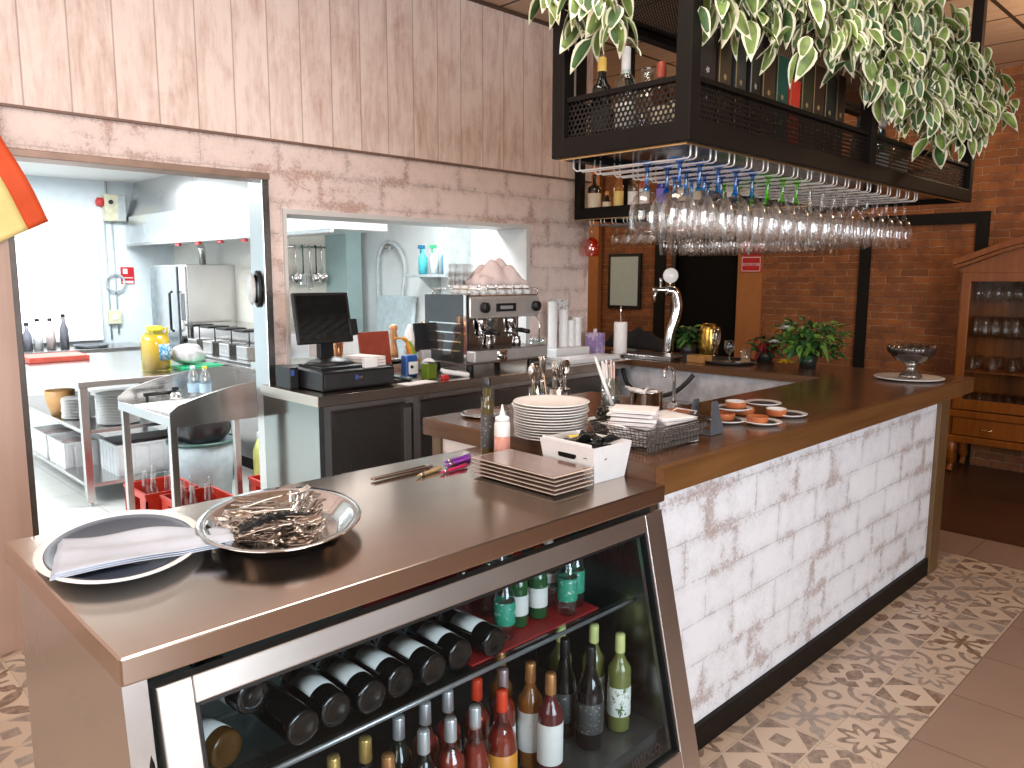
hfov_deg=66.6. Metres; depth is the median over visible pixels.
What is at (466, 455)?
pen
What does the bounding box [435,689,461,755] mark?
wine bottle
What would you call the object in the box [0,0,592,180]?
planks
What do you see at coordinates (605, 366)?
straw
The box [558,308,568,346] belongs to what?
cup stack
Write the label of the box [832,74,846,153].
book
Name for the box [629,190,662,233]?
bowl
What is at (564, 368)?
fork
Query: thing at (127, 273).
fire sign
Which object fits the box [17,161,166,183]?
ceiling
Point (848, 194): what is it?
wine glass
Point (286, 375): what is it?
receipt printer
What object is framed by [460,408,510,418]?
round tray
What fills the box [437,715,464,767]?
wine bottle
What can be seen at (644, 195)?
liquor bottle
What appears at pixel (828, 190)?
wine glass
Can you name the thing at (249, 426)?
range
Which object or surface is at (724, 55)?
book
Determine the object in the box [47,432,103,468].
plastic crate
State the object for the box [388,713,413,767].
wine bottle
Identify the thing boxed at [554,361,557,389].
fork
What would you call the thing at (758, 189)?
glass
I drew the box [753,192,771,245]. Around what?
wine glass
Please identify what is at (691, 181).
glass
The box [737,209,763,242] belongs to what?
bowl
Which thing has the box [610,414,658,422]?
paper napkin
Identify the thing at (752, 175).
glass
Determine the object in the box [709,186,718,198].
liquor bottle
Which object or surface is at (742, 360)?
glass tumbler
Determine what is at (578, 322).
cup stack
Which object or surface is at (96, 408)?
plate
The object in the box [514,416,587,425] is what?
dinner plate
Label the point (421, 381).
paper sheet
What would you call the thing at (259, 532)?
spoon
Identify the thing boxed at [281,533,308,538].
spoon
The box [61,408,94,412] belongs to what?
plate
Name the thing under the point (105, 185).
conduit
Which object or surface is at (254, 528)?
spoon
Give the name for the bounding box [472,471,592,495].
square plate
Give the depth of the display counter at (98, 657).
1.90 m
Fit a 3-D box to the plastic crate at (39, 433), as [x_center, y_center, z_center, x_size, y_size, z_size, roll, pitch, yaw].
[-3.934,0.484,6.785,0.332,0.200,0.452,-8,11,-44]
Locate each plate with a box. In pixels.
[32,510,196,583]
[60,395,94,399]
[60,399,93,402]
[61,397,94,401]
[61,400,94,404]
[61,401,94,405]
[61,403,94,406]
[61,404,94,408]
[61,407,94,411]
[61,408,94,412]
[61,412,94,415]
[61,413,95,417]
[61,414,94,418]
[62,410,95,414]
[95,390,124,395]
[95,396,117,398]
[96,399,117,401]
[96,402,117,404]
[96,405,117,407]
[96,408,119,410]
[96,410,120,411]
[96,413,129,414]
[96,414,132,416]
[96,415,135,417]
[97,411,120,413]
[97,416,137,419]
[97,417,138,420]
[97,417,139,422]
[97,419,139,423]
[472,449,592,478]
[472,460,592,482]
[472,464,592,486]
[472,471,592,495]
[473,467,592,490]
[511,402,587,411]
[512,405,588,413]
[513,395,589,408]
[513,408,589,416]
[513,411,587,419]
[513,413,587,422]
[513,419,587,427]
[513,422,587,430]
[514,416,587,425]
[514,424,587,433]
[514,427,587,435]
[514,429,541,437]
[514,432,539,440]
[873,372,944,381]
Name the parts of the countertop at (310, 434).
panel, cash drawer, drawer, cupboard door, door handle, cupboard door, cupboard door, cupboard door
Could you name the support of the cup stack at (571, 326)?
on the dispenser at (577, 350)
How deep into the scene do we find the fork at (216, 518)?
1.97 m
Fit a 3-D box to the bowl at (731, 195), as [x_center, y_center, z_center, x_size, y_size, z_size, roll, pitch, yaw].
[0.804,-0.609,2.821,0.114,0.144,0.114,4,9,25]
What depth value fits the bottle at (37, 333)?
8.23 m
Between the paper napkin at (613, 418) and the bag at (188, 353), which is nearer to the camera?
the paper napkin at (613, 418)
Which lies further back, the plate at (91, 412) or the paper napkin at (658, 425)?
the plate at (91, 412)
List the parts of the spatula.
handle, blade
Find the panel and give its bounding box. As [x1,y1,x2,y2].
[376,295,416,349]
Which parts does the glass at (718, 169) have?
stem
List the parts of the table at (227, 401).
leg, table handle, leg, leg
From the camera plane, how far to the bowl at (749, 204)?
3.16 m
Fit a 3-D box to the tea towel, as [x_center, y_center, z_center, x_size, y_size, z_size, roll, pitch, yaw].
[-0.103,-0.731,5.061,0.426,0.174,0.206,-8,11,-44]
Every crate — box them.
[31,424,76,457]
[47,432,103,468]
[98,429,169,476]
[123,475,197,510]
[160,485,234,509]
[248,474,260,491]
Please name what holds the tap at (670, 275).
on the bar counter at (783, 540)
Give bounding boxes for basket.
[185,323,213,350]
[200,325,229,353]
[216,327,246,356]
[233,328,254,359]
[474,330,483,339]
[504,329,515,336]
[589,407,711,453]
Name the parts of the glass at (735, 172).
stem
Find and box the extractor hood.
[125,175,387,245]
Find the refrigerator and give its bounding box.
[149,244,236,346]
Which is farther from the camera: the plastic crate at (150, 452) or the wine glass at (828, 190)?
the plastic crate at (150, 452)
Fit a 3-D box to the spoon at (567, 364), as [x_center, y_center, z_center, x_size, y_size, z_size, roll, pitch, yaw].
[0.238,-0.015,3.467,0.042,0.199,0.024,-2,8,-12]
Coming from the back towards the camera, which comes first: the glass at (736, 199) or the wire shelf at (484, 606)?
the glass at (736, 199)
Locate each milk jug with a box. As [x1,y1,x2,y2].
[482,334,495,347]
[512,336,520,345]
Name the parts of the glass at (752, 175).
stem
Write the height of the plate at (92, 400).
0.014 m
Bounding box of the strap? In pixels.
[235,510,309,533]
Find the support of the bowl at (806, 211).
on the wine glass at (814, 188)
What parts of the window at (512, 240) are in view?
sill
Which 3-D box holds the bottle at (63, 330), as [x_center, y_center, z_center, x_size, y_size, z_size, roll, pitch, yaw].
[-4.842,-0.571,8.424,0.090,0.370,0.090,-8,11,-44]
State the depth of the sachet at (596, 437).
2.56 m
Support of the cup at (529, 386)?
on the bar counter at (783, 540)
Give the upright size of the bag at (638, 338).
0.171 m
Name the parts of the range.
panel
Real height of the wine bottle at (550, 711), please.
0.317 m
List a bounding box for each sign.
[120,267,134,283]
[741,242,761,271]
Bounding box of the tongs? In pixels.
[371,464,432,480]
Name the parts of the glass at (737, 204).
stem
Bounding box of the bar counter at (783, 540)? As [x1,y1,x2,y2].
[423,348,973,750]
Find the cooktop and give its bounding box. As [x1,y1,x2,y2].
[170,347,254,366]
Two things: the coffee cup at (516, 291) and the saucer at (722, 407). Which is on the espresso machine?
the coffee cup at (516, 291)
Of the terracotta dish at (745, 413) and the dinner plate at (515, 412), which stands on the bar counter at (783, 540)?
the terracotta dish at (745, 413)
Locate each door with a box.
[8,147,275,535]
[670,230,738,356]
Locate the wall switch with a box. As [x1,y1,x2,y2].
[107,310,121,323]
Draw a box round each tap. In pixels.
[168,387,182,400]
[652,268,682,353]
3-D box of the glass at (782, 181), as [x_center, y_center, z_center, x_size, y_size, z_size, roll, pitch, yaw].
[1.059,-0.690,3.062,0.114,0.238,0.114,-5,9,-31]
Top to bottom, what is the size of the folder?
0.258 m
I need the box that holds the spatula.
[300,245,307,285]
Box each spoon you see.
[220,503,295,527]
[226,511,283,521]
[232,496,306,505]
[232,529,293,536]
[233,522,318,532]
[233,534,313,540]
[235,537,311,545]
[238,514,322,536]
[245,499,322,504]
[247,498,300,510]
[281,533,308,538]
[528,363,537,394]
[531,364,536,394]
[559,361,562,389]
[563,358,570,389]
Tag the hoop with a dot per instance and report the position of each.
(111, 274)
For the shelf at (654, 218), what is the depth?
5.49 m
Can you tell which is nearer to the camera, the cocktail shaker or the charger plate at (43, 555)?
the charger plate at (43, 555)
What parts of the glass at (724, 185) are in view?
stem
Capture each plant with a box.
[529,0,640,73]
[674,325,701,353]
[698,0,803,87]
[756,0,1019,168]
[766,316,853,367]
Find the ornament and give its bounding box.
[394,337,419,362]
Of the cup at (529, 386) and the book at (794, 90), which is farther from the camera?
the cup at (529, 386)
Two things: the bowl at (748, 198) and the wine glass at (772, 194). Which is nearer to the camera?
the bowl at (748, 198)
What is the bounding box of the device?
[401,354,417,376]
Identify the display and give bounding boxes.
[413,323,430,369]
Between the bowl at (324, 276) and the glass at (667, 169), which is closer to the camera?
the glass at (667, 169)
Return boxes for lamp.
[95,197,103,206]
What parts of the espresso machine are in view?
panel, rail, steam knob, portafilter handle, portafilter handle, steam knob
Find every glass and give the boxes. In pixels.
[584,224,598,256]
[629,160,662,233]
[650,164,681,234]
[658,173,687,238]
[661,156,695,232]
[669,167,699,235]
[676,176,704,238]
[681,160,714,232]
[687,170,717,237]
[692,179,720,240]
[700,163,732,234]
[705,173,734,238]
[708,182,735,241]
[718,167,749,235]
[721,176,750,239]
[723,184,749,241]
[735,170,766,236]
[736,179,764,240]
[737,187,763,242]
[751,173,781,237]
[751,181,778,241]
[751,189,776,243]
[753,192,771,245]
[765,184,792,242]
[766,176,795,239]
[766,194,783,245]
[775,190,794,244]
[777,196,795,246]
[778,186,804,242]
[780,179,809,240]
[787,192,806,245]
[794,182,822,241]
[798,188,818,243]
[799,194,818,245]
[806,184,834,242]
[810,190,829,244]
[810,196,828,245]
[822,186,842,243]
[832,194,851,246]
[834,189,855,244]
[843,196,862,246]
[845,191,864,244]
[875,196,894,246]
[1001,318,1010,336]
[1008,359,1017,373]
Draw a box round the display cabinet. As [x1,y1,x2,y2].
[945,236,1023,471]
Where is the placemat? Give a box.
[134,397,194,412]
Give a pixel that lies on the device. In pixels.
(409, 363)
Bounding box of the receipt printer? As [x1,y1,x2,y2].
[275,364,298,388]
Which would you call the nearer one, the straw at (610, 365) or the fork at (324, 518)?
the fork at (324, 518)
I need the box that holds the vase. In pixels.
[698,323,719,356]
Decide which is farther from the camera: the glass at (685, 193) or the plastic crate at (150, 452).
the plastic crate at (150, 452)
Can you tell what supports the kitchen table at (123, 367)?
on the floor at (61, 500)
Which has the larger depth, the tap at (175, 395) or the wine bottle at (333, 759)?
the tap at (175, 395)
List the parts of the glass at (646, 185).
stem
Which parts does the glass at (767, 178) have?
stem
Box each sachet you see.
[576,434,593,442]
[578,430,601,444]
[583,441,602,448]
[588,434,601,442]
[588,438,600,444]
[601,434,620,443]
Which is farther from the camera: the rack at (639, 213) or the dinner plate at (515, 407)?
the rack at (639, 213)
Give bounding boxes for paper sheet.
[398,380,437,385]
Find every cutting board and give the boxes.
[24,351,89,363]
[170,362,221,370]
[546,353,619,364]
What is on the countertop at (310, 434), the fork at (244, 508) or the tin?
the tin
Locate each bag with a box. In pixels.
[167,421,230,444]
[171,343,205,364]
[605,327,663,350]
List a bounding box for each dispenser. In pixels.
[420,358,436,372]
[546,346,589,357]
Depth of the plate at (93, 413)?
6.13 m
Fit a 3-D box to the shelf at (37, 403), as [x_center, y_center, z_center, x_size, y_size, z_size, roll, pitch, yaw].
[-3.445,0.193,6.819,1.160,0.030,2.140,-8,11,-44]
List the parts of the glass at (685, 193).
stem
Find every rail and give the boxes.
[288,245,325,247]
[432,287,537,296]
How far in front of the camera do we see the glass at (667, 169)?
2.73 m
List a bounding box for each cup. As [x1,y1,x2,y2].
[451,285,460,293]
[457,285,468,294]
[468,286,479,294]
[479,286,488,294]
[487,285,497,294]
[496,285,508,293]
[505,285,513,293]
[513,285,524,293]
[521,285,530,293]
[528,386,547,395]
[550,387,569,395]
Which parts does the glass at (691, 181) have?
stem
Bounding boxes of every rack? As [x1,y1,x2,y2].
[552,0,987,207]
[574,35,869,227]
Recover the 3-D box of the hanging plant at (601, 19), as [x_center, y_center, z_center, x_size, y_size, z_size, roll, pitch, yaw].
[0.250,-1.238,2.597,0.214,0.430,0.553,-8,11,-44]
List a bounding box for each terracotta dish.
[668,408,690,412]
[719,410,734,420]
[725,399,745,408]
[735,407,754,415]
[747,414,768,423]
[766,407,786,416]
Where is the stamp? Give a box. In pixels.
[440,374,448,379]
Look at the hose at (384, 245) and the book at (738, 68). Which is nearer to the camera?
the book at (738, 68)
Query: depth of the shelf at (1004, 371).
6.71 m
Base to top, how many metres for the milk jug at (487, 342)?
0.090 m
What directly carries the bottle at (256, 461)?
on the floor at (61, 500)
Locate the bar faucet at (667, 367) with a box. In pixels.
[662,366,676,402]
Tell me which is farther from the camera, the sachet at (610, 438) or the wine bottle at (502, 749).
the sachet at (610, 438)
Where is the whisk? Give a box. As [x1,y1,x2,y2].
[307,245,314,288]
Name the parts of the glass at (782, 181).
stem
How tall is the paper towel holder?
0.378 m
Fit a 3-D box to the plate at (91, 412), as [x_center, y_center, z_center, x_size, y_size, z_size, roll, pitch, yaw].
[-3.436,0.236,6.182,0.240,0.014,0.240,-8,11,-44]
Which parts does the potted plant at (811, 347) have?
yellow flower, white flower, pot, green flower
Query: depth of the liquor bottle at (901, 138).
3.91 m
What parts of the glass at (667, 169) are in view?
stem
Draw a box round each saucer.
[708,416,746,423]
[719,404,752,411]
[742,418,782,425]
[745,399,781,406]
[782,410,807,417]
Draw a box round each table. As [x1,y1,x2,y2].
[25,350,236,506]
[118,365,257,509]
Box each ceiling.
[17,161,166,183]
[483,0,1023,126]
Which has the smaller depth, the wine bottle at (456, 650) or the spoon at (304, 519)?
the spoon at (304, 519)
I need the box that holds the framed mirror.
[608,253,641,308]
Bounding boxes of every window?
[15,233,103,343]
[251,208,529,368]
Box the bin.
[166,433,233,493]
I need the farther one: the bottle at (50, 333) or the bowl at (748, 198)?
the bottle at (50, 333)
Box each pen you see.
[416,465,441,476]
[440,463,467,473]
[443,453,470,462]
[445,456,470,465]
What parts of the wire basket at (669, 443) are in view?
handle, handle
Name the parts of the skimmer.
handle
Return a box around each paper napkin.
[607,410,659,418]
[607,425,656,431]
[608,420,656,427]
[608,433,651,439]
[609,404,658,414]
[609,429,655,434]
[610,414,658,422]
[622,438,656,443]
[631,443,655,446]
[655,410,697,421]
[656,423,697,428]
[657,419,698,425]
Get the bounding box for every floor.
[0,530,1023,767]
[33,425,253,534]
[940,461,1023,546]
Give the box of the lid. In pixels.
[73,343,108,347]
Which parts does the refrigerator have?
door, door handle, knob, control panel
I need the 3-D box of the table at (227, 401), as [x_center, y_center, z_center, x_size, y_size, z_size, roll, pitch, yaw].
[-1.923,0.476,4.971,0.793,1.069,0.844,-8,11,-44]
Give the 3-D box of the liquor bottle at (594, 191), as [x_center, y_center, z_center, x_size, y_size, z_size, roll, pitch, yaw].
[0.621,-1.425,5.879,0.102,0.300,0.102,-2,8,-16]
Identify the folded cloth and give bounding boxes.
[49,526,234,580]
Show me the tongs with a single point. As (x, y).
(425, 466)
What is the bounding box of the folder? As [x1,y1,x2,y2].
[357,331,392,365]
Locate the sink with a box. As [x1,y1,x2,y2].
[662,398,691,404]
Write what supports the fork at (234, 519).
on the fork
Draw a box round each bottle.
[23,323,32,350]
[33,318,43,349]
[46,318,55,348]
[59,314,69,348]
[150,707,241,767]
[187,366,199,397]
[188,654,267,714]
[199,366,211,392]
[251,680,318,745]
[253,432,259,474]
[279,665,350,726]
[311,654,385,713]
[327,752,340,767]
[338,643,412,697]
[358,734,373,767]
[369,631,445,684]
[381,751,394,767]
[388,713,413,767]
[401,619,471,669]
[404,324,414,354]
[411,726,437,767]
[412,700,439,766]
[418,245,426,273]
[429,244,438,273]
[430,608,504,656]
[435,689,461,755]
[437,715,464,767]
[441,244,442,273]
[463,703,488,767]
[464,676,489,749]
[481,377,493,454]
[486,687,517,767]
[488,651,512,730]
[490,666,515,738]
[494,404,509,451]
[494,586,514,640]
[507,551,528,627]
[517,660,542,767]
[528,544,547,619]
[537,671,562,767]
[543,540,556,606]
[549,624,571,672]
[556,636,575,738]
[557,570,577,616]
[565,532,584,607]
[576,644,603,750]
[582,622,604,692]
[587,174,600,207]
[591,56,611,133]
[602,191,610,206]
[607,631,630,732]
[613,174,623,205]
[614,46,635,129]
[628,173,637,204]
[639,176,649,203]
[651,61,669,123]
[656,179,667,202]
[670,74,675,120]
[677,181,687,200]
[689,181,701,199]
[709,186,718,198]
[850,116,859,157]
[876,115,888,166]
[877,129,887,152]
[892,131,908,171]
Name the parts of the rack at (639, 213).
glass rail, glass rail, glass rail, glass rail, glass rail, glass rail, glass rail, glass rail, glass rail, glass rail, glass rail, glass rail, glass rail, glass rail, glass rail, glass rail, glass rail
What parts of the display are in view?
panel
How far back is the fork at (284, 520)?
1.91 m
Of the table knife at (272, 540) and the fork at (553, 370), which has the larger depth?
the fork at (553, 370)
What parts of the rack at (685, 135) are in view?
panel, panel, glass rail, glass rail, glass rail, glass rail, glass rail, glass rail, glass rail, glass rail, glass rail, glass rail, glass rail, glass rail, glass rail, glass rail, panel, glass rail, glass rail, glass rail, glass rail, panel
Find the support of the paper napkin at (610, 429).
on the paper napkin at (608, 433)
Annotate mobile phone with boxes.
[394,374,412,382]
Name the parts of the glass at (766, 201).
stem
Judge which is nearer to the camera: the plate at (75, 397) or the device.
the device
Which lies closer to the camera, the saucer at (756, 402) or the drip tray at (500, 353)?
the saucer at (756, 402)
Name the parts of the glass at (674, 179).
stem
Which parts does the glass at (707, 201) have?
stem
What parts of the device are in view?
plate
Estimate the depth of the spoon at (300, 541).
1.86 m
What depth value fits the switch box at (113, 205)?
8.90 m
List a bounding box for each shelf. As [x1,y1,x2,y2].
[28,386,160,433]
[31,426,233,486]
[154,580,633,767]
[402,227,470,293]
[589,144,945,203]
[608,205,842,220]
[617,0,882,113]
[965,367,1023,375]
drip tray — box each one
[467,345,546,362]
[624,351,681,361]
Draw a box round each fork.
[214,507,292,520]
[218,521,244,524]
[223,505,304,512]
[223,520,274,527]
[226,503,305,518]
[230,504,302,509]
[230,515,305,521]
[231,523,313,529]
[235,516,293,522]
[237,506,317,512]
[238,528,322,538]
[240,484,310,507]
[255,518,325,526]
[256,499,315,504]
[260,497,312,509]
[263,526,324,532]
[552,361,556,389]
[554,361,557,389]
[560,359,565,389]
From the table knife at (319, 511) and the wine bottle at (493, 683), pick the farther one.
the wine bottle at (493, 683)
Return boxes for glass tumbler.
[740,348,751,362]
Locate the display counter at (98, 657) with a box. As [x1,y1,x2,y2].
[4,446,700,767]
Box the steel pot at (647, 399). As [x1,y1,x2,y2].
[630,388,662,408]
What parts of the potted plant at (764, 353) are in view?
pot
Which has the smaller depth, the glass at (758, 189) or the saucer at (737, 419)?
the saucer at (737, 419)
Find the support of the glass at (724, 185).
hanging from the rack at (685, 135)
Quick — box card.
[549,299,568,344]
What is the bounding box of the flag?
[0,136,47,241]
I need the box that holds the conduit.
[103,181,119,338]
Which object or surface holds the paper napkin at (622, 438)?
on the paper napkin at (631, 443)
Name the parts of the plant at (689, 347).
pot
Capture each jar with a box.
[141,325,170,370]
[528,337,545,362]
[601,377,619,405]
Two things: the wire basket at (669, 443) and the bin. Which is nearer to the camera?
the wire basket at (669, 443)
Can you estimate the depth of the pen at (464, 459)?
2.71 m
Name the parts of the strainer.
handle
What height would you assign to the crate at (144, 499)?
0.270 m
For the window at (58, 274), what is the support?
in the wall at (69, 206)
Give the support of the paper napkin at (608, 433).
on the paper napkin at (622, 438)
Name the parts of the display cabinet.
leg, leg, drawer, door, crown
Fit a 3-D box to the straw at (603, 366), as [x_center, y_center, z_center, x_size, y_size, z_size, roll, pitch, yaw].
[0.415,0.019,3.449,0.042,0.197,0.008,-7,11,-41]
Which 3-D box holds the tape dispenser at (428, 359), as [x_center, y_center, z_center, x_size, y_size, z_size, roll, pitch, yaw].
[-0.505,-0.106,4.723,0.080,0.100,0.102,-8,11,-44]
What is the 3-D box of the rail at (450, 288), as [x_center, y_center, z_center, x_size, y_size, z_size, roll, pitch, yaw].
[-0.168,-0.594,5.009,0.598,0.049,0.358,-8,11,-44]
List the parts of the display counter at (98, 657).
panel, panel, door frame, panel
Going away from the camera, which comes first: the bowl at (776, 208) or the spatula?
the bowl at (776, 208)
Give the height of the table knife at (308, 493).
0.011 m
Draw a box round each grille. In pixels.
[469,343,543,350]
[627,351,681,356]
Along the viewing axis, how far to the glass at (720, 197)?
2.97 m
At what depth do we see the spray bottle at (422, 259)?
7.14 m
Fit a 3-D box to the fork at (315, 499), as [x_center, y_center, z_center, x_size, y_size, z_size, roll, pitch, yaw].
[-0.620,0.318,2.087,0.199,0.027,0.023,1,8,9]
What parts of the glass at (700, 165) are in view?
stem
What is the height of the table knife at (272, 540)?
0.010 m
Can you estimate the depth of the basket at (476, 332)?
4.83 m
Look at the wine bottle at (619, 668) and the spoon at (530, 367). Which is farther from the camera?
the spoon at (530, 367)
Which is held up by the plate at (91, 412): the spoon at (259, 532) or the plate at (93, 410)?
the plate at (93, 410)
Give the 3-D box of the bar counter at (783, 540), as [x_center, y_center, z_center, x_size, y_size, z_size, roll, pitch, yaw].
[0.707,0.525,4.568,3.227,1.100,2.625,-8,11,-44]
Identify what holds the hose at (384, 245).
hanging from the wall partition at (408, 238)
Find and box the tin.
[421,362,436,378]
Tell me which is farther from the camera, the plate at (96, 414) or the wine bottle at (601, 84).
the plate at (96, 414)
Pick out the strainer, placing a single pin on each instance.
(324, 276)
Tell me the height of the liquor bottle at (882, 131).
0.270 m
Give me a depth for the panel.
7.68 m
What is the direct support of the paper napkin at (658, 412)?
on the paper napkin at (613, 418)
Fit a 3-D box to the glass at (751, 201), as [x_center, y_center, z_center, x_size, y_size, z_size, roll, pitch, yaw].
[0.968,-0.703,3.154,0.114,0.238,0.114,2,8,10]
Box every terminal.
[290,292,361,370]
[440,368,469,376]
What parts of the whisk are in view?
handle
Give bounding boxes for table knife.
[267,499,301,540]
[267,525,291,543]
[271,513,322,529]
[276,509,322,540]
[281,493,320,511]
[287,532,294,543]
[288,490,295,511]
[290,511,310,539]
[291,498,325,520]
[292,497,315,527]
[292,504,302,532]
[294,490,313,512]
[299,524,305,534]
[539,357,543,394]
[542,356,545,394]
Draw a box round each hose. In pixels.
[375,240,406,298]
[621,368,694,397]
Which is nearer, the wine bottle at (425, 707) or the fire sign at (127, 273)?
the wine bottle at (425, 707)
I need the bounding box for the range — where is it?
[170,321,358,469]
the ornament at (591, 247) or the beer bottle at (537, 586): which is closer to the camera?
the beer bottle at (537, 586)
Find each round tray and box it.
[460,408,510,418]
[705,357,756,365]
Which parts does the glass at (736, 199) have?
stem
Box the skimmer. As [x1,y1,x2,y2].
[291,244,301,282]
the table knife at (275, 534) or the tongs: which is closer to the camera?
the table knife at (275, 534)
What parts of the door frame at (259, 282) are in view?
pull handle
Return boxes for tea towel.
[462,258,528,284]
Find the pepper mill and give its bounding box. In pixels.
[389,325,398,355]
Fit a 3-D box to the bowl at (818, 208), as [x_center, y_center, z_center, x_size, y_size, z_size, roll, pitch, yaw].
[1.314,-0.677,3.317,0.114,0.144,0.114,0,8,-4]
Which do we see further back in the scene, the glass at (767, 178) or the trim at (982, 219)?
the trim at (982, 219)
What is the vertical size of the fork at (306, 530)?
0.014 m
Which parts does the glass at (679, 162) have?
stem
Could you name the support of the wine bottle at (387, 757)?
on the display counter at (98, 657)
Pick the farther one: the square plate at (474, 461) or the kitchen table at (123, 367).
the kitchen table at (123, 367)
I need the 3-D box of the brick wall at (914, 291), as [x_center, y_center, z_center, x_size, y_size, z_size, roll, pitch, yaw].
[4.819,-0.904,6.332,0.100,3.470,10.370,-8,11,-44]
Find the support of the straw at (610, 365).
in the jar at (602, 401)
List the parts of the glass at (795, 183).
stem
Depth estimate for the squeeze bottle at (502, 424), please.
2.73 m
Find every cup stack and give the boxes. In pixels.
[547,302,557,348]
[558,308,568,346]
[568,320,575,346]
[572,317,581,345]
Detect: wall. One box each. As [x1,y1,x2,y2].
[0,106,589,370]
[22,175,173,346]
[173,235,325,323]
[587,165,603,331]
[601,64,1023,472]
[734,191,765,358]
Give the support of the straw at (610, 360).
in the jar at (602, 401)
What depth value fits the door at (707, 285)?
8.93 m
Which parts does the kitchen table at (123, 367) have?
leg, leg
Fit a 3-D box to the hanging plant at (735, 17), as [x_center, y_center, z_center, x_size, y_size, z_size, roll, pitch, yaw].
[0.766,-1.210,2.526,0.630,0.412,0.210,-6,10,-37]
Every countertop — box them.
[24,342,140,437]
[260,358,631,488]
[435,369,966,464]
[589,348,861,376]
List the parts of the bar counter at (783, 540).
corner post, panel, panel, panel, skirting, corner post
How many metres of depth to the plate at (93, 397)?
6.12 m
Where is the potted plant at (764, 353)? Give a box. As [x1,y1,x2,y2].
[745,336,786,361]
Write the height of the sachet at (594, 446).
0.026 m
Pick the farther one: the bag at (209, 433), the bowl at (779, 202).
the bag at (209, 433)
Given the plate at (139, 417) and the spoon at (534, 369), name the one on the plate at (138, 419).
the plate at (139, 417)
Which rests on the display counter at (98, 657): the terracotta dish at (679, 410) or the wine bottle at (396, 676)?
the wine bottle at (396, 676)
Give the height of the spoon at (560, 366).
0.200 m
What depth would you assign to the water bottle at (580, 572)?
2.44 m
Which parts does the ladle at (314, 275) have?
handle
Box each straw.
[603,366,607,401]
[605,366,608,401]
[608,364,609,391]
[610,360,611,393]
[610,365,612,398]
[613,365,614,401]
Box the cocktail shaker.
[334,342,343,357]
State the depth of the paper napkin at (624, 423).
2.71 m
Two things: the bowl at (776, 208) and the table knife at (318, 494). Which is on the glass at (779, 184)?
the bowl at (776, 208)
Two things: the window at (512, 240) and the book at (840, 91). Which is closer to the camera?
the book at (840, 91)
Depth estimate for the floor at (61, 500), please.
5.98 m
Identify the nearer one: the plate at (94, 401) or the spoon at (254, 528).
the spoon at (254, 528)
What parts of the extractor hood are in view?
drip rail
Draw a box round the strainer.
[317,245,327,282]
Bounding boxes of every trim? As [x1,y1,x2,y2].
[0,102,591,182]
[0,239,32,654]
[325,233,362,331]
[468,0,591,38]
[653,227,666,339]
[852,211,990,464]
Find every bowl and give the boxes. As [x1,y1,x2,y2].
[44,388,74,415]
[196,487,360,558]
[291,272,301,282]
[311,272,321,282]
[317,272,327,282]
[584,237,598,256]
[588,416,609,431]
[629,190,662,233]
[650,193,681,234]
[658,200,687,238]
[661,187,695,232]
[669,195,699,235]
[676,202,704,238]
[681,190,714,232]
[687,198,717,237]
[692,204,720,240]
[700,193,732,234]
[705,201,734,238]
[708,206,735,241]
[718,195,749,235]
[721,202,750,239]
[723,208,749,241]
[735,198,766,236]
[736,204,764,240]
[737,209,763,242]
[751,200,781,237]
[751,206,778,241]
[765,208,792,242]
[766,202,795,239]
[775,212,794,244]
[780,204,809,240]
[794,206,822,241]
[798,211,818,243]
[806,208,834,242]
[810,213,829,244]
[822,209,842,243]
[875,217,894,246]
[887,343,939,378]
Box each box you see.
[95,194,125,221]
[362,358,370,367]
[371,357,376,366]
[540,430,631,483]
[585,329,604,353]
[682,353,711,363]
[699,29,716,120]
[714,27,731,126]
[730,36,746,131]
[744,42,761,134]
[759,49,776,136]
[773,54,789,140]
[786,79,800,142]
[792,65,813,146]
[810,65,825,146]
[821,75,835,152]
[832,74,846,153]
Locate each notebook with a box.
[345,354,385,359]
[347,358,385,362]
[355,362,385,365]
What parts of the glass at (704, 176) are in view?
stem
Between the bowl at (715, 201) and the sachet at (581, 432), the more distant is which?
the bowl at (715, 201)
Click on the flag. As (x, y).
(21, 210)
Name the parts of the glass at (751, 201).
stem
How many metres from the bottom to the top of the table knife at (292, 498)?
0.008 m
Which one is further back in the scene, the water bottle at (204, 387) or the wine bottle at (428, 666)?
the water bottle at (204, 387)
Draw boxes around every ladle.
[311,245,321,282]
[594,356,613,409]
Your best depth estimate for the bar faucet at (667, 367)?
5.09 m
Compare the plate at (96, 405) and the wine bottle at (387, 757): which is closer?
the wine bottle at (387, 757)
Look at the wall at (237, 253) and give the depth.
8.26 m
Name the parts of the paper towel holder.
rod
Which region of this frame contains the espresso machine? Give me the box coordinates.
[425,287,546,373]
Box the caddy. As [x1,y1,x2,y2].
[690,398,723,435]
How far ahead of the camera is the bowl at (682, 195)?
2.83 m
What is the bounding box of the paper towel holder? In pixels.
[613,305,626,356]
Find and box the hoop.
[105,273,125,291]
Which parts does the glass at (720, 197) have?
stem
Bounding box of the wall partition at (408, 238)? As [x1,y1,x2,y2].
[361,224,495,331]

